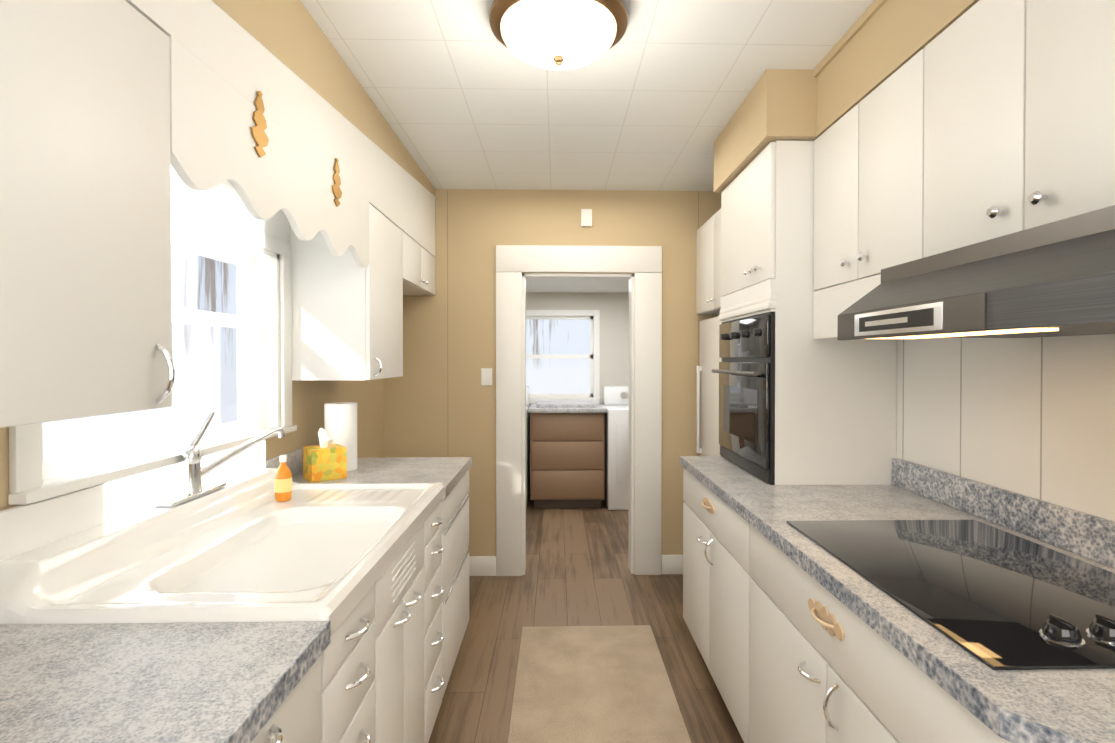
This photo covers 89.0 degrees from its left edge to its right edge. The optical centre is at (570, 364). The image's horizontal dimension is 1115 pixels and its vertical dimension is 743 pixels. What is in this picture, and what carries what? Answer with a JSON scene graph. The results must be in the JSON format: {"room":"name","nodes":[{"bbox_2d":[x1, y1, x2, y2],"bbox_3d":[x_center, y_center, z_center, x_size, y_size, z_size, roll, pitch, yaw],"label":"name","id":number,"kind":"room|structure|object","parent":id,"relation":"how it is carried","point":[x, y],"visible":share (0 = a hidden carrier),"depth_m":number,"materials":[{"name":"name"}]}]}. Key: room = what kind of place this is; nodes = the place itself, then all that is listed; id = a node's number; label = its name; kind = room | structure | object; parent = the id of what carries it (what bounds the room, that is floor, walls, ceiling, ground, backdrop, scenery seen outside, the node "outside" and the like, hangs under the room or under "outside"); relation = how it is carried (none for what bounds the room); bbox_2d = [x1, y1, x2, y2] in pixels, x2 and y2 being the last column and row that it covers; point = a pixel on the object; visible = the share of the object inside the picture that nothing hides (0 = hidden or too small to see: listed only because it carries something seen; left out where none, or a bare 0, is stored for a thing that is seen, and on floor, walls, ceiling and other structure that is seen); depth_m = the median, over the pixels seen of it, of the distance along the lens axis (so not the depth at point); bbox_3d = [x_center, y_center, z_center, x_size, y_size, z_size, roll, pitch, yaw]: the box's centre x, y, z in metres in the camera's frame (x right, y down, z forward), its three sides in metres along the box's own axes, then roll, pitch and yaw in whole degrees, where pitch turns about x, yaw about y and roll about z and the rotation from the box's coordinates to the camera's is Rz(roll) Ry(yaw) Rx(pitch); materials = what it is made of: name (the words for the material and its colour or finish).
{"room":"kitchen","nodes":[
{"label":"kitchen","id":0,"kind":"room"},
{"bbox_2d":[0,214,383,509],"bbox_3d":[-1.212,0.143,1.026,0.160,2.480,5.450,0,1,-1],"label":"wall","id":1,"kind":"structure","parent":0,"point":[310,398],"depth_m":2.64,"materials":[{"name":"beige paint"}]},
{"bbox_2d":[0,0,174,427],"bbox_3d":[-0.939,-0.281,0.647,0.364,0.745,0.986,0,1,-1],"label":"upper cabinet","id":2,"kind":"object","parent":1,"relation":"attached to","point":[85,258],"visible":1,"depth_m":0.93,"materials":[{"name":"white wood"}]},
{"bbox_2d":[9,164,296,504],"bbox_3d":[-1.211,-0.193,1.740,0.195,0.942,1.198,0,1,-1],"label":"window","id":3,"kind":"structure","parent":1,"relation":"in","point":[260,321],"depth_m":1.92,"materials":[{"name":"white"}]},
{"bbox_2d":[0,460,447,727],"bbox_3d":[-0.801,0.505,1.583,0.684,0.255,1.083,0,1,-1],"label":"countertop","id":4,"kind":"structure","parent":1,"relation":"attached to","point":[107,635],"depth_m":1.06,"materials":[{"name":"laminate"}]},
{"bbox_2d":[152,412,285,506],"bbox_3d":[-1.024,0.257,1.691,0.179,0.238,0.378,0,1,-1],"label":"faucet","id":5,"kind":"object","parent":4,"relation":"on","point":[194,472],"visible":1,"depth_m":1.63,"materials":[{"name":"silver metal"}]},
{"bbox_2d":[274,455,291,501],"bbox_3d":[-0.961,0.377,1.900,0.054,0.152,0.054,0,1,-1],"label":"soap bottle","id":6,"kind":"object","parent":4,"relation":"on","point":[283,483],"visible":1,"depth_m":1.88,"materials":[{"name":"orange plastic"}]},
{"bbox_2d":[303,428,346,482],"bbox_3d":[-0.999,0.358,2.309,0.132,0.202,0.132,0,1,-39],"label":"tissue box","id":7,"kind":"object","parent":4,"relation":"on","point":[325,459],"visible":1,"depth_m":2.27,"materials":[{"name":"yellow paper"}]},
{"bbox_2d":[324,402,356,470],"bbox_3d":[-1.003,0.313,2.485,0.134,0.289,0.134,0,1,-1],"label":"paper towel","id":8,"kind":"object","parent":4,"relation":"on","point":[340,422],"visible":0.69,"depth_m":2.43,"materials":[{"name":"white paper"}]},
{"bbox_2d":[290,204,402,379],"bbox_3d":[-0.985,-0.305,2.600,0.364,0.735,0.510,0,1,-1],"label":"upper cabinet","id":9,"kind":"object","parent":1,"relation":"attached to","point":[347,317],"visible":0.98,"depth_m":2.35,"materials":[{"name":"white wood"}]},
{"bbox_2d":[403,232,435,295],"bbox_3d":[-1.002,-0.559,3.242,0.361,0.240,0.771,0,1,-1],"label":"upper cabinet","id":10,"kind":"object","parent":1,"relation":"attached to","point":[419,270],"visible":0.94,"depth_m":3.20,"materials":[{"name":"white wood"}]},
{"bbox_2d":[125,0,434,256],"bbox_3d":[-0.966,-0.822,1.063,0.330,0.549,5.126,0,1,-1],"label":"soffit","id":11,"kind":"structure","parent":0,"point":[285,58],"depth_m":1.77,"materials":[{"name":"white paint"}]},
{"bbox_2d":[168,36,368,267],"bbox_3d":[-0.823,-0.554,1.743,0.026,0.336,1.202,0,1,-1],"label":"scalloped valance","id":12,"kind":"object","parent":11,"relation":"attached to","point":[255,156],"visible":1,"depth_m":1.45,"materials":[{"name":"white wood"}]},
{"bbox_2d":[384,189,720,573],"bbox_3d":[0.011,0.117,3.721,2.733,2.480,0.121,0,1,-1],"label":"wall","id":13,"kind":"structure","parent":0,"point":[439,400],"depth_m":3.65,"materials":[{"name":"beige paint"}]},
{"bbox_2d":[469,556,495,575],"bbox_3d":[-0.819,1.295,3.642,0.685,0.125,0.019,0,1,-1],"label":"baseboard","id":14,"kind":"structure","parent":13,"relation":"attached to","point":[486,565],"depth_m":3.64,"materials":[{"name":"white wood"}]},
{"bbox_2d":[481,368,491,384],"bbox_3d":[-0.537,0.077,3.642,0.070,0.110,0.010,0,1,-1],"label":"switch plate","id":15,"kind":"object","parent":13,"relation":"attached to","point":[486,376],"visible":1,"depth_m":3.64,"materials":[{"name":"white plastic"}]},
{"bbox_2d":[496,245,661,575],"bbox_3d":[0.055,0.297,3.721,1.064,2.119,0.166,0,1,-1],"label":"door frame","id":16,"kind":"structure","parent":13,"relation":"attached to","point":[643,264],"depth_m":3.64,"materials":[{"name":"white wood"}]},
{"bbox_2d":[581,209,591,226],"bbox_3d":[0.104,-0.943,3.642,0.070,0.110,0.019,0,1,-1],"label":"door chime","id":17,"kind":"object","parent":13,"relation":"attached to","point":[586,217],"visible":1,"depth_m":3.63,"materials":[{"name":"white plastic"}]},
{"bbox_2d":[662,555,682,573],"bbox_3d":[0.904,1.295,3.685,0.625,0.125,0.015,0,1,-1],"label":"baseboard","id":18,"kind":"structure","parent":13,"relation":"attached to","point":[671,564],"depth_m":3.67,"materials":[{"name":"white wood"}]},
{"bbox_2d":[526,292,628,493],"bbox_3d":[0.091,0.295,5.905,2.550,2.080,0.100,0,1,-1],"label":"wall","id":19,"kind":"structure","parent":0,"point":[613,308],"depth_m":5.84,"materials":[{"name":"beige paint"}]},
{"bbox_2d":[526,310,599,402],"bbox_3d":[-0.128,-0.084,5.862,0.857,0.960,0.090,0,1,-1],"label":"window","id":20,"kind":"structure","parent":19,"relation":"in","point":[593,316],"depth_m":5.84,"materials":[{"name":"white wood"}]},
{"bbox_2d":[526,279,628,292],"bbox_3d":[0.115,-0.784,4.860,2.550,0.100,2.170,0,1,-1],"label":"ceiling","id":21,"kind":"structure","parent":0,"point":[577,285],"depth_m":5.29,"materials":[{"name":"white paint"}]},
{"bbox_2d":[428,494,743,742],"bbox_3d":[0.104,1.421,2.205,4.200,0.100,7.920,0,1,-1],"label":"floor","id":22,"kind":"structure","parent":0,"point":[577,572],"depth_m":3.10,"materials":[{"name":"brown wood"}]},
{"bbox_2d":[173,566,384,742],"bbox_3d":[-0.797,0.944,1.197,0.674,0.876,0.305,0,1,-1],"label":"base cabinet","id":23,"kind":"object","parent":22,"relation":"on","point":[380,670],"depth_m":1.29,"materials":[{"name":"white wood"}]},
{"bbox_2d":[251,635,332,742],"bbox_3d":[-0.782,0.950,0.557,0.674,0.876,0.975,0,1,-1],"label":"base cabinet","id":24,"kind":"object","parent":22,"relation":"on","point":[306,715],"depth_m":0.99,"materials":[{"name":"white wood"}]},
{"bbox_2d":[211,517,428,742],"bbox_3d":[-0.807,0.940,1.599,0.674,0.876,0.500,0,1,-1],"label":"base cabinet","id":25,"kind":"object","parent":22,"relation":"on","point":[300,546],"depth_m":1.61,"materials":[{"name":"white"}]},
{"bbox_2d":[429,498,448,738],"bbox_3d":[-0.816,0.936,1.990,0.674,0.876,0.282,0,1,-1],"label":"base cabinet","id":26,"kind":"object","parent":22,"relation":"on","point":[438,580],"depth_m":2.03,"materials":[{"name":"white wood"}]},
{"bbox_2d":[445,470,469,678],"bbox_3d":[-0.827,0.931,2.465,0.674,0.876,0.668,0,1,-1],"label":"base cabinet","id":27,"kind":"object","parent":22,"relation":"on","point":[457,550],"depth_m":2.46,"materials":[{"name":"white wood"}]},
{"bbox_2d":[526,386,529,508],"bbox_3d":[-0.737,0.779,5.496,0.655,1.120,0.608,0,1,-1],"label":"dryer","id":28,"kind":"object","parent":22,"relation":"on","point":[527,448],"visible":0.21,"depth_m":5.58,"materials":[{"name":"white metal"}]},
{"bbox_2d":[528,401,606,507],"bbox_3d":[-0.032,0.852,5.513,0.725,0.975,0.610,0,1,-1],"label":"laundry cabinet","id":29,"kind":"object","parent":22,"relation":"on","point":[566,454],"visible":0.98,"depth_m":5.24,"materials":[{"name":"brown wood"}]},
{"bbox_2d":[507,625,690,742],"bbox_3d":[0.117,1.372,1.545,0.665,0.010,2.800,0,1,-1],"label":"rug","id":30,"kind":"object","parent":22,"relation":"on","point":[592,684],"visible":0.96,"depth_m":2.38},
{"bbox_2d":[603,386,628,509],"bbox_3d":[0.672,0.779,5.530,0.665,1.120,0.608,0,1,-1],"label":"washer","id":31,"kind":"object","parent":22,"relation":"on","point":[616,448],"visible":0.4,"depth_m":5.23,"materials":[{"name":"white metal"}]},
{"bbox_2d":[696,316,721,455],"bbox_3d":[1.017,0.541,3.289,0.418,1.640,0.760,0,1,-1],"label":"fridge","id":32,"kind":"object","parent":22,"relation":"on","point":[707,411],"visible":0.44,"depth_m":3.43,"materials":[{"name":"white metal"}]},
{"bbox_2d":[683,467,742,738],"bbox_3d":[0.910,0.933,2.353,0.677,0.876,0.973,0,1,-1],"label":"base cabinet","id":33,"kind":"object","parent":22,"relation":"on","point":[712,530],"depth_m":2.25,"materials":[{"name":"white wood"}]},
{"bbox_2d":[743,519,1011,742],"bbox_3d":[0.935,0.942,1.334,0.677,0.876,1.067,0,1,-1],"label":"base cabinet","id":34,"kind":"object","parent":22,"relation":"on","point":[791,651],"depth_m":1.35,"materials":[{"name":"white wood"}]},
{"bbox_2d":[300,0,873,190],"bbox_3d":[0.074,-1.157,1.044,2.813,0.120,5.450,0,1,-1],"label":"ceiling","id":35,"kind":"structure","parent":0,"point":[460,95],"depth_m":2.25,"materials":[{"name":"paint"}]},
{"bbox_2d":[489,0,627,69],"bbox_3d":[-0.036,-1.018,1.768,0.430,0.172,0.430,0,1,-1],"label":"ceiling lamp","id":36,"kind":"object","parent":35,"relation":"attached to","point":[559,34],"visible":1,"depth_m":1.69,"materials":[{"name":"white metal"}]},
{"bbox_2d":[713,69,818,191],"bbox_3d":[0.986,-0.986,2.493,0.518,0.249,0.720,0,1,-1],"label":"soffit","id":37,"kind":"structure","parent":0,"point":[778,104],"depth_m":2.15,"materials":[{"name":"beige paint"}]},
{"bbox_2d":[813,0,978,135],"bbox_3d":[1.125,-0.965,0.341,0.342,0.250,3.586,0,1,-1],"label":"soffit","id":38,"kind":"structure","parent":0,"point":[879,42],"depth_m":1.74,"materials":[{"name":"beige paint"}]},
{"bbox_2d":[896,334,1114,520],"bbox_3d":[1.360,0.142,1.087,0.161,2.480,5.450,0,1,-1],"label":"wall","id":39,"kind":"structure","parent":0,"point":[1033,417],"depth_m":1.61,"materials":[{"name":"white"}]},
{"bbox_2d":[696,209,720,314],"bbox_3d":[1.010,-0.591,3.267,0.433,0.545,0.815,0,1,-1],"label":"upper cabinet","id":40,"kind":"object","parent":39,"relation":"attached to","point":[708,267],"visible":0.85,"depth_m":3.37,"materials":[{"name":"white wood"}]},
{"bbox_2d":[712,140,896,484],"bbox_3d":[0.973,-0.199,2.494,0.543,1.314,0.672,0,1,-1],"label":"oven cabinet","id":41,"kind":"object","parent":39,"relation":"attached to","point":[799,404],"visible":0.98,"depth_m":2.18,"materials":[{"name":"white wood"}]},
{"bbox_2d":[680,456,1114,742],"bbox_3d":[0.922,0.436,1.546,0.691,0.146,2.585,0,1,-1],"label":"countertop","id":42,"kind":"structure","parent":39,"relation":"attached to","point":[1050,706],"depth_m":1.36,"materials":[{"name":"stone"}]},
{"bbox_2d":[786,520,1114,669],"bbox_3d":[0.928,0.450,1.283,0.565,0.039,0.795,0,1,-1],"label":"cooktop","id":43,"kind":"object","parent":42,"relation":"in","point":[993,598],"visible":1,"depth_m":1.19,"materials":[{"name":"black glass"}]},
{"bbox_2d":[813,0,1114,338],"bbox_3d":[1.097,-0.466,1.188,0.358,0.755,1.956,0,1,-1],"label":"upper cabinet","id":44,"kind":"object","parent":39,"relation":"attached to","point":[981,121],"visible":0.88,"depth_m":1.34,"materials":[{"name":"white wood"}]},
{"bbox_2d":[837,205,1114,339],"bbox_3d":[1.009,-0.160,1.091,0.534,0.195,0.960,0,1,-1],"label":"range hood","id":45,"kind":"object","parent":44,"relation":"attached to","point":[1054,279],"visible":1,"depth_m":1.06,"materials":[{"name":"metal"}]},
{"label":"outside","id":46,"kind":"structure","parent":0,"visible":0},
{"bbox_2d":[43,247,236,458],"bbox_3d":[-3.189,-0.625,1.847,0.001,6.000,10.000,0,1,-1],"label":"window glass","id":47,"kind":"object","parent":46,"point":[214,379],"depth_m":4.87,"materials":[{"name":"clear glass"}]},
{"bbox_2d":[526,320,589,393],"bbox_3d":[-0.111,-0.176,7.046,6.000,5.000,0.001,0,1,-1],"label":"window glass","id":48,"kind":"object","parent":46,"point":[557,337],"depth_m":7.05,"materials":[{"name":"clear glass"}]}
]}

